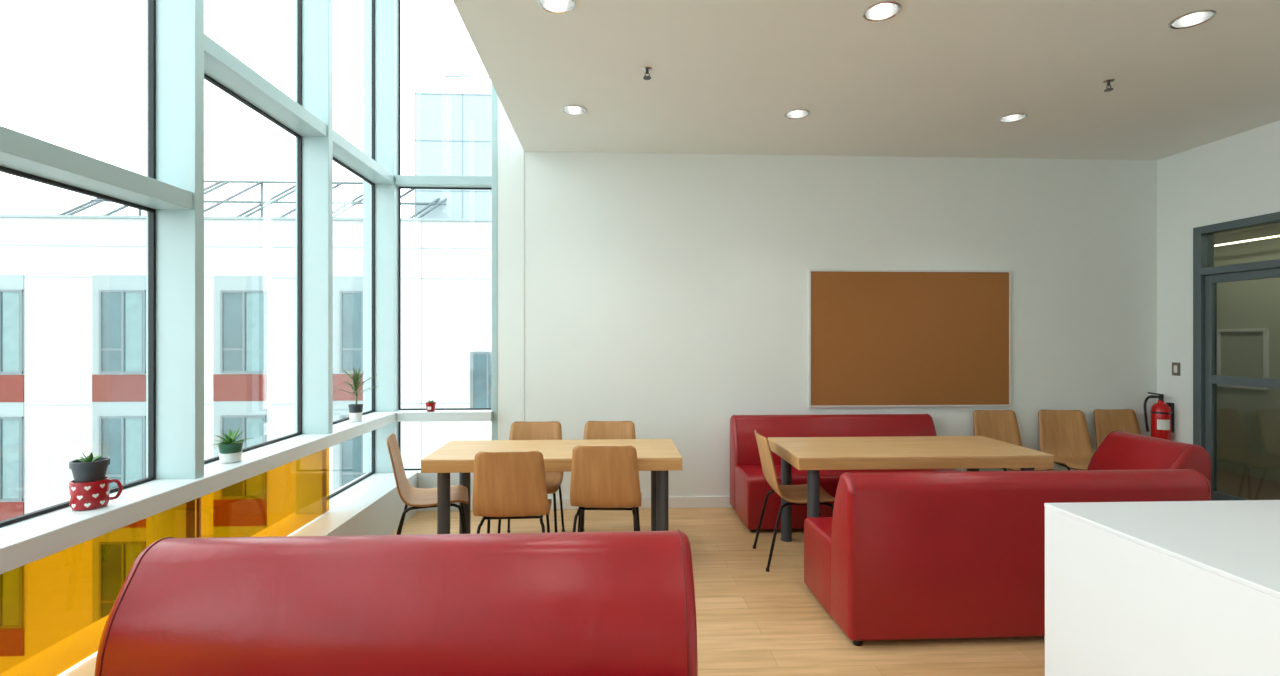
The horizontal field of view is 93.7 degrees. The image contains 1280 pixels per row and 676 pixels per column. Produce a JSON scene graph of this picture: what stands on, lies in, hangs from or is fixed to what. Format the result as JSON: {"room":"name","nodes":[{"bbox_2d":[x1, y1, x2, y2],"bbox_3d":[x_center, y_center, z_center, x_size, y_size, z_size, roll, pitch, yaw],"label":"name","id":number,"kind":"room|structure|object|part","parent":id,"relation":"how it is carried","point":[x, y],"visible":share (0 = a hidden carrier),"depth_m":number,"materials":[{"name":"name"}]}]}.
{"room":"common room","nodes":[
{"label":"common room","id":0,"kind":"room"},
{"bbox_2d":[0,411,397,573],"bbox_3d":[-2.018,0.675,1.048,0.245,0.080,8.280,0,0,-3],"label":"window sill","id":1,"kind":"structure","parent":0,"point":[24,542],"depth_m":2.44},
{"bbox_2d":[69,452,122,509],"bbox_3d":[-2.054,0.529,2.252,0.125,0.212,0.125,0,0,9],"label":"planter","id":2,"kind":"object","parent":1,"relation":"on","point":[90,486],"visible":1,"depth_m":2.21,"materials":[{"name":"red ceramic"}]},
{"bbox_2d":[69,476,109,509],"bbox_3d":[-2.061,0.583,2.248,0.112,0.105,0.112,0,0,9],"label":"mug","id":3,"kind":"object","parent":2,"relation":"on","point":[86,493],"depth_m":2.21,"materials":[{"name":"red ceramic"}]},
{"bbox_3d":[-2.061,0.526,2.248,0.114,0.138,0.114,0,0,9],"label":"pot","id":4,"kind":"part","parent":2,"relation":"part of","materials":[{"name":"grey ceramic"}]},
{"bbox_3d":[-2.002,0.577,2.291,0.043,0.079,0.014,0,0,-36],"label":"handle","id":5,"kind":"part","parent":2,"relation":"part of","materials":[{"name":"red ceramic"}]},
{"bbox_2d":[57,473,416,675],"bbox_3d":[-1.955,1.333,1.051,0.430,0.335,8.280,0,0,-3],"label":"ledge","id":6,"kind":"structure","parent":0,"point":[373,505],"depth_m":4.25,"materials":[{"name":"white paint"}]},
{"bbox_2d":[146,0,399,478],"bbox_3d":[-2.081,-1.867,1.451,0.275,6.065,7.750,0,0,-3],"label":"window","id":7,"kind":"structure","parent":6,"relation":"in","point":[179,23],"depth_m":3.96,"materials":[{"name":"white metal"}]},
{"bbox_2d":[0,0,155,527],"bbox_3d":[-2.156,-2.132,2.083,0.023,5.535,1.220,0,0,-3],"label":"gasket","id":8,"kind":"object","parent":7,"relation":"attached to","point":[151,3],"visible":0.7,"depth_m":2.68,"materials":[{"name":"black rubber"}]},
{"bbox_2d":[0,126,192,209],"bbox_3d":[-2.086,-1.954,2.086,0.205,2.753,1.220,0,0,-3],"label":"transom","id":9,"kind":"object","parent":7,"relation":"attached to","point":[19,151],"visible":0.8,"depth_m":2.18,"materials":[{"name":"white metal"}]},
{"bbox_2d":[0,498,198,675],"bbox_3d":[-2.001,0.938,2.120,0.008,0.435,1.272,0,0,-3],"label":"glass panel","id":10,"kind":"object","parent":7,"relation":"attached to","point":[55,609],"depth_m":2.10,"materials":[{"name":"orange glass"}]},
{"bbox_2d":[199,497,200,537],"bbox_3d":[-2.031,0.938,2.762,0.018,0.455,0.004,0,0,-3],"label":"bead","id":11,"kind":"object","parent":7,"relation":"attached to","point":[199,497],"visible":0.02,"depth_m":2.76,"materials":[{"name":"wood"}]},
{"bbox_2d":[210,427,252,462],"bbox_3d":[-2.088,0.549,3.060,0.192,0.171,0.144,0,0,17],"label":"potted succulent","id":12,"kind":"object","parent":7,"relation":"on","point":[230,450],"visible":1,"depth_m":3.05,"materials":[{"name":"green plant"}]},
{"bbox_2d":[219,451,241,462],"bbox_3d":[-2.099,0.610,3.077,0.100,0.050,0.100,0,0,-3],"label":"pot","id":13,"kind":"object","parent":12,"relation":"on","point":[224,456],"depth_m":3.04,"materials":[{"name":"white ceramic"}]},
{"bbox_2d":[217,441,243,453],"bbox_3d":[-2.099,0.561,3.077,0.116,0.048,0.116,0,0,-3],"label":"pot","id":14,"kind":"object","parent":12,"relation":"on","point":[225,447],"depth_m":3.04,"materials":[{"name":"green ceramic"}]},
{"bbox_2d":[204,0,301,463],"bbox_3d":[-2.215,-2.132,3.357,0.023,5.535,1.210,0,0,-3],"label":"gasket","id":15,"kind":"object","parent":7,"relation":"attached to","point":[299,2],"visible":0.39,"depth_m":3.95,"materials":[{"name":"black rubber"}]},
{"bbox_2d":[201,448,328,537],"bbox_3d":[-2.059,0.938,3.394,0.008,0.435,1.262,0,0,-3],"label":"glass panel","id":16,"kind":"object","parent":7,"relation":"attached to","point":[279,501],"depth_m":3.34,"materials":[{"name":"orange glass"}]},
{"bbox_2d":[204,34,326,136],"bbox_3d":[-2.144,-2.330,3.360,0.205,2.000,1.210,0,0,-3],"label":"transom","id":17,"kind":"object","parent":7,"relation":"attached to","point":[220,64],"visible":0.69,"depth_m":3.26,"materials":[{"name":"white metal"}]},
{"bbox_2d":[329,0,374,498],"bbox_3d":[-2.272,-1.867,4.600,0.023,6.065,1.160,0,0,-3],"label":"gasket","id":18,"kind":"object","parent":7,"relation":"attached to","point":[373,1],"visible":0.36,"depth_m":5.17,"materials":[{"name":"black rubber"}]},
{"bbox_2d":[334,365,377,421],"bbox_3d":[-2.163,0.421,4.562,0.320,0.429,0.318,0,0,-21],"label":"dracaena","id":19,"kind":"object","parent":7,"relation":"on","point":[355,410],"visible":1,"depth_m":4.54,"materials":[{"name":"green plant"}]},
{"bbox_2d":[348,404,363,421],"bbox_3d":[-2.162,0.571,4.566,0.106,0.128,0.106,0,0,-3],"label":"pot","id":20,"kind":"object","parent":19,"relation":"on","point":[355,410],"depth_m":4.53,"materials":[{"name":"white ceramic"}]},
{"bbox_2d":[333,130,393,183],"bbox_3d":[-2.201,-2.330,4.604,0.205,2.000,1.160,0,0,-3],"label":"transom","id":21,"kind":"object","parent":7,"relation":"attached to","point":[344,151],"visible":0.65,"depth_m":4.59,"materials":[{"name":"white metal"}]},
{"bbox_3d":[-2.261,-1.867,5.252,0.265,6.065,0.140,0,0,-3],"label":"corner post","id":22,"kind":"part","parent":7,"relation":"part of","materials":[{"name":"white metal"}]},
{"bbox_2d":[391,507,1044,675],"bbox_3d":[1.365,1.575,1.229,7.440,0.150,8.630,0,0,-3],"label":"floor","id":23,"kind":"structure","parent":0,"point":[751,620],"depth_m":3.17,"materials":[{"name":"brown wood"}]},
{"bbox_2d":[94,530,697,675],"bbox_3d":[-0.716,1.083,1.805,1.795,0.833,0.713,0,0,-3],"label":"sofa","id":24,"kind":"object","parent":23,"relation":"on","point":[619,603],"visible":1,"depth_m":1.85,"materials":[{"name":"leather"}]},
{"bbox_2d":[386,433,468,534],"bbox_3d":[-1.405,1.073,3.995,0.518,0.854,0.446,0,0,-17],"label":"dining chair","id":25,"kind":"object","parent":23,"relation":"on","point":[418,498],"visible":0.79,"depth_m":3.96,"materials":[{"name":"brown wood"}]},
{"bbox_3d":[-1.399,1.280,3.996,0.498,0.428,0.439,0,0,-17],"label":"leg frame","id":26,"kind":"part","parent":25,"relation":"part of","materials":[{"name":"black metal"}]},
{"bbox_2d":[497,95,523,439],"bbox_3d":[-1.132,-1.700,5.356,0.230,6.400,0.255,0,0,-3],"label":"wall","id":27,"kind":"structure","parent":23,"relation":"on","point":[510,153],"depth_m":5.23,"materials":[{"name":"white paint"}]},
{"bbox_2d":[472,451,551,533],"bbox_3d":[-0.769,1.073,3.668,0.446,0.854,0.518,0,0,-5],"label":"dining chair","id":28,"kind":"object","parent":23,"relation":"on","point":[506,485],"visible":0.84,"depth_m":3.46,"materials":[{"name":"brown wood"}]},
{"bbox_3d":[-0.769,1.280,3.674,0.439,0.428,0.498,0,0,-5],"label":"leg frame","id":29,"kind":"part","parent":28,"relation":"part of","materials":[{"name":"black metal"}]},
{"bbox_2d":[498,421,564,532],"bbox_3d":[-0.793,1.073,4.409,0.446,0.854,0.518,0,0,-3],"label":"dining chair","id":30,"kind":"object","parent":23,"relation":"on","point":[550,430],"visible":0.44,"depth_m":4.62,"materials":[{"name":"brown wood"}]},
{"bbox_3d":[-0.793,1.280,4.403,0.439,0.428,0.498,0,0,-3],"label":"leg frame","id":31,"kind":"part","parent":30,"relation":"part of","materials":[{"name":"black metal"}]},
{"bbox_2d":[421,439,681,533],"bbox_3d":[-0.558,1.125,4.079,1.620,0.750,0.700,0,0,-3],"label":"dining table","id":32,"kind":"object","parent":23,"relation":"on","point":[657,456],"visible":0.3,"depth_m":3.83,"materials":[{"name":"brown wood"}]},
{"bbox_3d":[-1.235,1.165,3.777,0.084,0.670,0.084,0,0,-3],"label":"leg","id":33,"kind":"part","parent":32,"relation":"part of","materials":[{"name":"grey metal"}]},
{"bbox_3d":[-1.260,1.165,4.317,0.084,0.670,0.084,0,0,-3],"label":"leg","id":34,"kind":"part","parent":32,"relation":"part of","materials":[{"name":"grey metal"}]},
{"bbox_3d":[0.119,1.165,4.380,0.084,0.670,0.084,0,0,-3],"label":"leg","id":35,"kind":"part","parent":32,"relation":"part of","materials":[{"name":"grey metal"}]},
{"bbox_3d":[0.144,1.165,3.841,0.084,0.670,0.084,0,0,-3],"label":"leg","id":36,"kind":"part","parent":32,"relation":"part of","materials":[{"name":"grey metal"}]},
{"bbox_2d":[570,445,641,531],"bbox_3d":[-0.209,1.073,3.854,0.446,0.854,0.518,0,0,1],"label":"dining chair","id":37,"kind":"object","parent":23,"relation":"on","point":[602,477],"visible":0.85,"depth_m":3.65,"materials":[{"name":"brown wood"}]},
{"bbox_3d":[-0.209,1.280,3.860,0.439,0.428,0.498,0,0,1],"label":"leg frame","id":38,"kind":"part","parent":37,"relation":"part of","materials":[{"name":"black metal"}]},
{"bbox_2d":[577,421,635,531],"bbox_3d":[-0.233,1.073,4.435,0.446,0.854,0.518,0,0,-1],"label":"dining chair","id":39,"kind":"object","parent":23,"relation":"on","point":[593,429],"visible":0.19,"depth_m":4.66,"materials":[{"name":"brown wood"}]},
{"bbox_3d":[-0.233,1.280,4.429,0.439,0.428,0.498,0,0,-1],"label":"leg frame","id":40,"kind":"part","parent":39,"relation":"part of","materials":[{"name":"black metal"}]},
{"bbox_2d":[753,430,834,571],"bbox_3d":[1.053,1.073,4.074,0.518,0.854,0.446,0,0,-1],"label":"dining chair","id":41,"kind":"object","parent":23,"relation":"on","point":[794,494],"visible":0.8,"depth_m":3.97,"materials":[{"name":"brown wood"}]},
{"bbox_3d":[1.059,1.280,4.074,0.498,0.428,0.439,0,0,-1],"label":"leg frame","id":42,"kind":"part","parent":41,"relation":"part of","materials":[{"name":"black metal"}]},
{"bbox_2d":[730,414,961,531],"bbox_3d":[1.688,1.083,4.984,1.770,0.833,0.713,0,0,-3],"label":"sofa","id":43,"kind":"object","parent":23,"relation":"on","point":[749,488],"visible":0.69,"depth_m":5.09,"materials":[{"name":"leather"}]},
{"bbox_3d":[1.693,1.267,4.872,1.764,0.406,0.488,0,0,-3],"label":"seat","id":44,"kind":"part","parent":43,"relation":"part of","materials":[{"name":"red leather"}]},
{"bbox_2d":[768,436,1053,541],"bbox_3d":[1.810,1.125,4.188,1.660,0.750,0.760,0,0,-3],"label":"dining table","id":45,"kind":"object","parent":23,"relation":"on","point":[813,455],"visible":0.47,"depth_m":3.93,"materials":[{"name":"brown wood"}]},
{"bbox_3d":[1.087,1.165,4.455,0.084,0.670,0.084,0,0,-3],"label":"leg","id":46,"kind":"part","parent":45,"relation":"part of","materials":[{"name":"grey metal"}]},
{"bbox_3d":[1.114,1.165,3.855,0.084,0.670,0.084,0,0,-3],"label":"leg","id":47,"kind":"part","parent":45,"relation":"part of","materials":[{"name":"grey metal"}]},
{"bbox_3d":[2.533,1.165,3.921,0.084,0.670,0.084,0,0,-3],"label":"leg","id":48,"kind":"part","parent":45,"relation":"part of","materials":[{"name":"grey metal"}]},
{"bbox_2d":[804,468,1210,645],"bbox_3d":[1.911,1.083,3.285,1.840,0.833,0.713,0,0,-3],"label":"sofa","id":49,"kind":"object","parent":23,"relation":"on","point":[900,555],"visible":0.73,"depth_m":2.92,"materials":[{"name":"leather"}]},
{"bbox_3d":[1.906,1.267,3.397,1.834,0.406,0.488,0,0,-3],"label":"seat","id":50,"kind":"part","parent":49,"relation":"part of","materials":[{"name":"red leather"}]},
{"bbox_2d":[973,410,1054,470],"bbox_3d":[3.187,1.073,5.153,0.446,0.854,0.518,0,0,-3],"label":"dining chair","id":51,"kind":"object","parent":23,"relation":"on","point":[1001,425],"visible":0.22,"depth_m":5.36,"materials":[{"name":"brown wood"}]},
{"bbox_2d":[1038,410,1093,469],"bbox_3d":[3.760,1.073,5.159,0.446,0.854,0.518,0,0,5],"label":"dining chair","id":52,"kind":"object","parent":23,"relation":"on","point":[1063,434],"visible":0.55,"depth_m":5.34,"materials":[{"name":"brown wood"}]},
{"bbox_2d":[1093,409,1140,447],"bbox_3d":[4.305,1.073,5.204,0.446,0.854,0.518,0,0,-3],"label":"dining chair","id":53,"kind":"object","parent":23,"relation":"on","point":[1108,421],"visible":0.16,"depth_m":5.42,"materials":[{"name":"brown wood"}]},
{"bbox_2d":[1087,431,1210,485],"bbox_3d":[3.204,1.083,4.032,0.713,0.833,0.620,0,0,-3],"label":"sofa","id":54,"kind":"object","parent":23,"relation":"on","point":[1120,450],"visible":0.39,"depth_m":3.97,"materials":[{"name":"leather"}]},
{"bbox_2d":[1044,500,1279,675],"bbox_3d":[2.558,1.050,0.866,2.050,0.900,2.735,0,0,-3],"label":"kitchen island","id":55,"kind":"object","parent":23,"relation":"on","point":[1155,588],"visible":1,"depth_m":1.81,"materials":[{"name":"white laminate"}]},
{"bbox_2d":[1044,500,1279,598],"bbox_3d":[2.558,0.608,0.866,2.050,0.015,2.735,0,0,-3],"label":"island countertop","id":56,"kind":"structure","parent":55,"relation":"on","point":[1238,541],"depth_m":1.88,"materials":[{"name":"white stone"}]},
{"bbox_2d":[405,151,1156,510],"bbox_3d":[1.261,-0.190,5.444,7.260,3.380,0.200,0,0,-3],"label":"wall","id":57,"kind":"structure","parent":0,"point":[666,294],"depth_m":5.34,"materials":[{"name":"white paint"}]},
{"bbox_2d":[395,175,491,187],"bbox_3d":[-1.697,-2.330,5.278,0.845,2.000,0.140,0,0,-3],"label":"transom","id":58,"kind":"object","parent":57,"relation":"attached to","point":[400,180],"visible":0.76,"depth_m":5.21,"materials":[{"name":"white metal"}]},
{"bbox_2d":[396,410,492,421],"bbox_3d":[-1.685,0.675,5.243,0.805,0.080,0.210,0,0,-3],"label":"sill","id":59,"kind":"structure","parent":57,"relation":"attached to","point":[404,415],"depth_m":5.14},
{"bbox_2d":[426,400,435,411],"bbox_3d":[-1.810,0.582,5.189,0.086,0.106,0.093,0,0,-3],"label":"pot plant","id":60,"kind":"object","parent":59,"relation":"on","point":[430,405],"visible":1,"depth_m":5.16,"materials":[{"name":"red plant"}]},
{"bbox_2d":[399,0,491,469],"bbox_3d":[-1.711,-1.867,5.309,0.830,6.065,0.020,0,0,-3],"label":"gasket","id":61,"kind":"object","parent":57,"relation":"attached to","point":[400,188],"visible":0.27,"depth_m":5.29,"materials":[{"name":"black rubber"}]},
{"bbox_2d":[492,84,496,439],"bbox_3d":[-1.270,-1.867,5.297,0.050,6.065,0.160,0,0,-3],"label":"window frame","id":62,"kind":"structure","parent":57,"relation":"on","point":[494,94],"depth_m":5.22,"materials":[{"name":"white metal"}]},
{"bbox_2d":[548,496,731,509],"bbox_3d":[1.865,1.450,5.364,5.760,0.100,0.015,0,0,-3],"label":"baseboard","id":63,"kind":"structure","parent":57,"relation":"attached to","point":[684,501],"depth_m":5.29,"materials":[{"name":"white paint"}]},
{"bbox_2d":[808,269,1011,407],"bbox_3d":[2.428,0.005,5.385,1.855,1.230,0.023,0,0,-3],"label":"cork board","id":64,"kind":"object","parent":57,"relation":"attached to","point":[877,338],"visible":1,"depth_m":5.38,"materials":[{"name":"brown"}]},
{"bbox_2d":[453,0,1279,159],"bbox_3d":[2.115,-1.755,1.238,5.880,0.250,8.280,0,0,-3],"label":"ceiling","id":65,"kind":"structure","parent":0,"point":[933,78],"depth_m":3.68,"materials":[{"name":"white paint"}]},
{"bbox_2d":[538,0,575,13],"bbox_3d":[-0.404,-1.688,2.914,0.182,0.134,0.182,0,0,-3],"label":"recessed light","id":66,"kind":"object","parent":65,"relation":"in","point":[552,6],"visible":1,"depth_m":2.98,"materials":[{"name":"silver metal"}]},
{"bbox_2d":[562,105,586,114],"bbox_3d":[-0.467,-1.688,4.283,0.182,0.134,0.182,0,0,-3],"label":"recessed light","id":67,"kind":"object","parent":65,"relation":"in","point":[569,109],"visible":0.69,"depth_m":4.34,"materials":[{"name":"silver metal"}]},
{"bbox_2d":[642,66,651,79],"bbox_3d":[0.043,-1.599,3.626,0.064,0.061,0.064,0,0,-3],"label":"sprinkler","id":68,"kind":"object","parent":65,"relation":"attached to","point":[646,69],"visible":1,"depth_m":3.62,"materials":[{"name":"silver metal"}]},
{"bbox_2d":[784,109,809,118],"bbox_3d":[1.141,-1.688,4.357,0.182,0.134,0.182,0,0,-3],"label":"recessed light","id":69,"kind":"object","parent":65,"relation":"in","point":[796,113],"visible":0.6,"depth_m":4.41,"materials":[{"name":"silver metal"}]},
{"bbox_2d":[862,1,901,21],"bbox_3d":[1.204,-1.688,2.989,0.182,0.134,0.182,0,0,-3],"label":"recessed light","id":70,"kind":"object","parent":65,"relation":"in","point":[884,10],"visible":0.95,"depth_m":3.04,"materials":[{"name":"silver metal"}]},
{"bbox_2d":[999,113,1027,122],"bbox_3d":[2.754,-1.688,4.431,0.182,0.134,0.182,0,0,-3],"label":"recessed light","id":71,"kind":"object","parent":65,"relation":"in","point":[1014,117],"visible":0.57,"depth_m":4.48,"materials":[{"name":"silver metal"}]},
{"bbox_2d":[1102,78,1114,91],"bbox_3d":[2.969,-1.599,3.800,0.064,0.061,0.064,0,0,-3],"label":"sprinkler","id":72,"kind":"object","parent":65,"relation":"attached to","point":[1108,81],"visible":1,"depth_m":3.79,"materials":[{"name":"silver metal"}]},
{"bbox_2d":[1168,9,1216,28],"bbox_3d":[2.817,-1.688,3.063,0.182,0.134,0.182,0,0,-3],"label":"recessed light","id":73,"kind":"object","parent":65,"relation":"in","point":[1194,18],"visible":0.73,"depth_m":3.10,"materials":[{"name":"silver metal"}]},
{"bbox_2d":[1157,120,1279,443],"bbox_3d":[4.992,-0.165,1.371,0.120,3.330,8.280,0,0,-3],"label":"wall","id":74,"kind":"structure","parent":0,"point":[1235,177],"depth_m":5.21,"materials":[{"name":"white paint"}]},
{"bbox_2d":[1144,392,1173,439],"bbox_3d":[4.639,0.711,5.349,0.220,0.458,0.145,0,0,-3],"label":"fire extinguisher","id":75,"kind":"object","parent":74,"relation":"attached to","point":[1162,414],"visible":0.85,"depth_m":5.32,"materials":[{"name":"red metal"}]},
{"bbox_2d":[1172,362,1179,375],"bbox_3d":[4.745,0.275,5.314,0.011,0.116,0.076,0,0,-3],"label":"light switch","id":76,"kind":"object","parent":74,"relation":"attached to","point":[1175,366],"visible":1,"depth_m":5.31,"materials":[{"name":"white plastic"}]},
{"bbox_2d":[1193,212,1279,448],"bbox_3d":[4.845,0.279,4.137,0.120,2.443,2.020,0,0,-3],"label":"frame","id":77,"kind":"object","parent":74,"relation":"attached to","point":[1203,236],"visible":0.7,"depth_m":5.07,"materials":[{"name":"grey metal"}]},
{"bbox_2d":[1205,268,1279,500],"bbox_3d":[4.818,0.482,4.616,0.050,2.015,0.910,0,0,-3],"label":"leaf","id":78,"kind":"object","parent":74,"relation":"attached to","point":[1212,379],"visible":0.66,"depth_m":5.01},
{"label":"outside","id":79,"kind":"structure","parent":0,"visible":0},
{"bbox_3d":[-10.679,10.600,14.525,100.000,0.200,90.000,0,0,-3],"label":"ground","id":80,"kind":"structure","parent":79,"visible":0},
{"bbox_2d":[0,214,491,513],"bbox_3d":[-19.306,3.780,17.106,43.000,13.440,6.050,0,0,-3],"label":"facade","id":81,"kind":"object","parent":80,"relation":"on","point":[456,313],"depth_m":14.57,"materials":[{"name":"white paint"}]},
{"bbox_2d":[0,275,362,501],"bbox_3d":[-19.559,2.710,14.106,26.620,8.440,0.020,0,0,-3],"label":"panels","id":82,"kind":"object","parent":81,"relation":"attached to","point":[7,282],"visible":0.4,"depth_m":14.52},
{"bbox_2d":[0,374,362,520],"bbox_3d":[-19.559,4.230,14.101,26.620,6.700,0.030,0,0,-3],"label":"panels","id":83,"kind":"object","parent":81,"relation":"attached to","point":[226,387],"visible":0.27,"depth_m":14.43,"materials":[{"name":"red paint"}]},
{"bbox_2d":[0,290,363,500],"bbox_3d":[-19.468,2.875,14.080,26.440,8.050,0.040,0,0,-3],"label":"window","id":84,"kind":"structure","parent":81,"relation":"attached to","point":[122,349],"depth_m":14.41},
{"bbox_2d":[3,292,19,371],"bbox_3d":[-14.972,-0.143,14.300,0.364,1.883,0.014,0,0,-3],"label":"curtains","id":85,"kind":"object","parent":84,"relation":"attached to","point":[11,363],"depth_m":14.29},
{"bbox_2d":[3,419,19,498],"bbox_3d":[-14.972,2.883,14.300,0.364,1.885,0.014,0,0,-3],"label":"curtains","id":86,"kind":"object","parent":84,"relation":"attached to","point":[11,427],"depth_m":14.29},
{"bbox_2d":[126,292,141,370],"bbox_3d":[-12.163,-0.156,14.429,0.347,1.876,0.014,0,0,-3],"label":"curtains","id":87,"kind":"object","parent":84,"relation":"attached to","point":[133,300],"depth_m":14.42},
{"bbox_2d":[126,418,141,483],"bbox_3d":[-12.163,2.715,14.429,0.347,1.562,0.014,0,0,-3],"label":"curtains","id":88,"kind":"object","parent":84,"relation":"attached to","point":[133,426],"depth_m":14.42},
{"bbox_2d":[2,292,364,498],"bbox_3d":[-19.468,2.875,14.100,26.400,8.010,0.020,0,0,-3],"label":"window glass","id":89,"kind":"structure","parent":84,"relation":"in","point":[111,301],"depth_m":14.53,"materials":[{"name":"clear glass"}]},
{"bbox_2d":[246,293,262,370],"bbox_3d":[-9.350,-0.146,14.559,0.377,1.869,0.014,0,0,-3],"label":"curtains","id":90,"kind":"object","parent":84,"relation":"attached to","point":[254,301],"depth_m":14.55,"materials":[{"name":"white fabric"}]},
{"bbox_2d":[246,418,262,447],"bbox_3d":[-9.350,2.303,14.559,0.377,0.703,0.014,0,0,-3],"label":"curtains","id":91,"kind":"object","parent":84,"relation":"attached to","point":[254,426],"depth_m":14.55,"materials":[{"name":"white fabric"}]},
{"bbox_2d":[0,221,491,459],"bbox_3d":[-19.170,3.800,14.131,43.000,13.400,0.006,0,0,-3],"label":"joint","id":92,"kind":"object","parent":81,"relation":"attached to","point":[421,248],"visible":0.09,"depth_m":14.75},
{"bbox_3d":[-19.173,-2.910,14.209,43.000,0.060,0.250,0,0,-3],"label":"parapet cap","id":93,"kind":"part","parent":81,"relation":"part of","materials":[{"name":"white metal"}]},
{"bbox_2d":[58,180,446,217],"bbox_3d":[-10.077,-3.678,16.354,10.630,1.612,1.668,0,0,-3],"label":"rack","id":94,"kind":"object","parent":81,"relation":"on","point":[268,202],"visible":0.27,"depth_m":16.42,"materials":[{"name":"metal"}]},
{"bbox_2d":[416,92,491,218],"bbox_3d":[-2.621,-4.825,18.899,7.500,4.050,4.000,0,0,-3],"label":"building","id":95,"kind":"structure","parent":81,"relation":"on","point":[438,117],"depth_m":16.78,"materials":[{"name":"metal"}]},
{"bbox_2d":[414,92,491,218],"bbox_3d":[-2.539,-4.825,16.894,7.520,4.050,0.015,0,0,-3],"label":"joint","id":96,"kind":"object","parent":95,"relation":"attached to","point":[415,93],"depth_m":16.76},
{"bbox_2d":[445,76,488,92],"bbox_3d":[-2.149,-7.110,17.119,6.720,0.620,0.040,0,0,-3],"label":"roof railing","id":97,"kind":"object","parent":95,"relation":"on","point":[445,76],"visible":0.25,"depth_m":16.97,"materials":[{"name":"white metal"}]},
{"bbox_2d":[470,352,491,407],"bbox_3d":[-3.660,1.120,14.822,1.050,1.560,0.050,0,0,-3],"label":"window","id":98,"kind":"structure","parent":81,"relation":"attached to","point":[480,360],"depth_m":14.80,"materials":[{"name":"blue glass"}]},
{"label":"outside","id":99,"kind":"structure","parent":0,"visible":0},
{"bbox_2d":[1214,223,1279,499],"bbox_3d":[5.842,0.170,4.774,1.890,2.860,6.200,0,0,-3],"label":"corridor","id":100,"kind":"object","parent":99,"point":[1248,311],"visible":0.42,"depth_m":6.47,"materials":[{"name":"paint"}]},
{"bbox_3d":[6.590,0.225,6.575,0.030,0.650,0.530,0,0,-3],"label":"notice frame","id":101,"kind":"part","parent":100,"relation":"part of","materials":[{"name":"metal"}]},
{"bbox_2d":[1214,235,1279,246],"bbox_3d":[6.354,-1.008,4.947,0.030,0.015,5.300,0,0,-3],"label":"lamp","id":102,"kind":"object","parent":100,"relation":"attached to","point":[1276,235],"depth_m":6.22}
]}

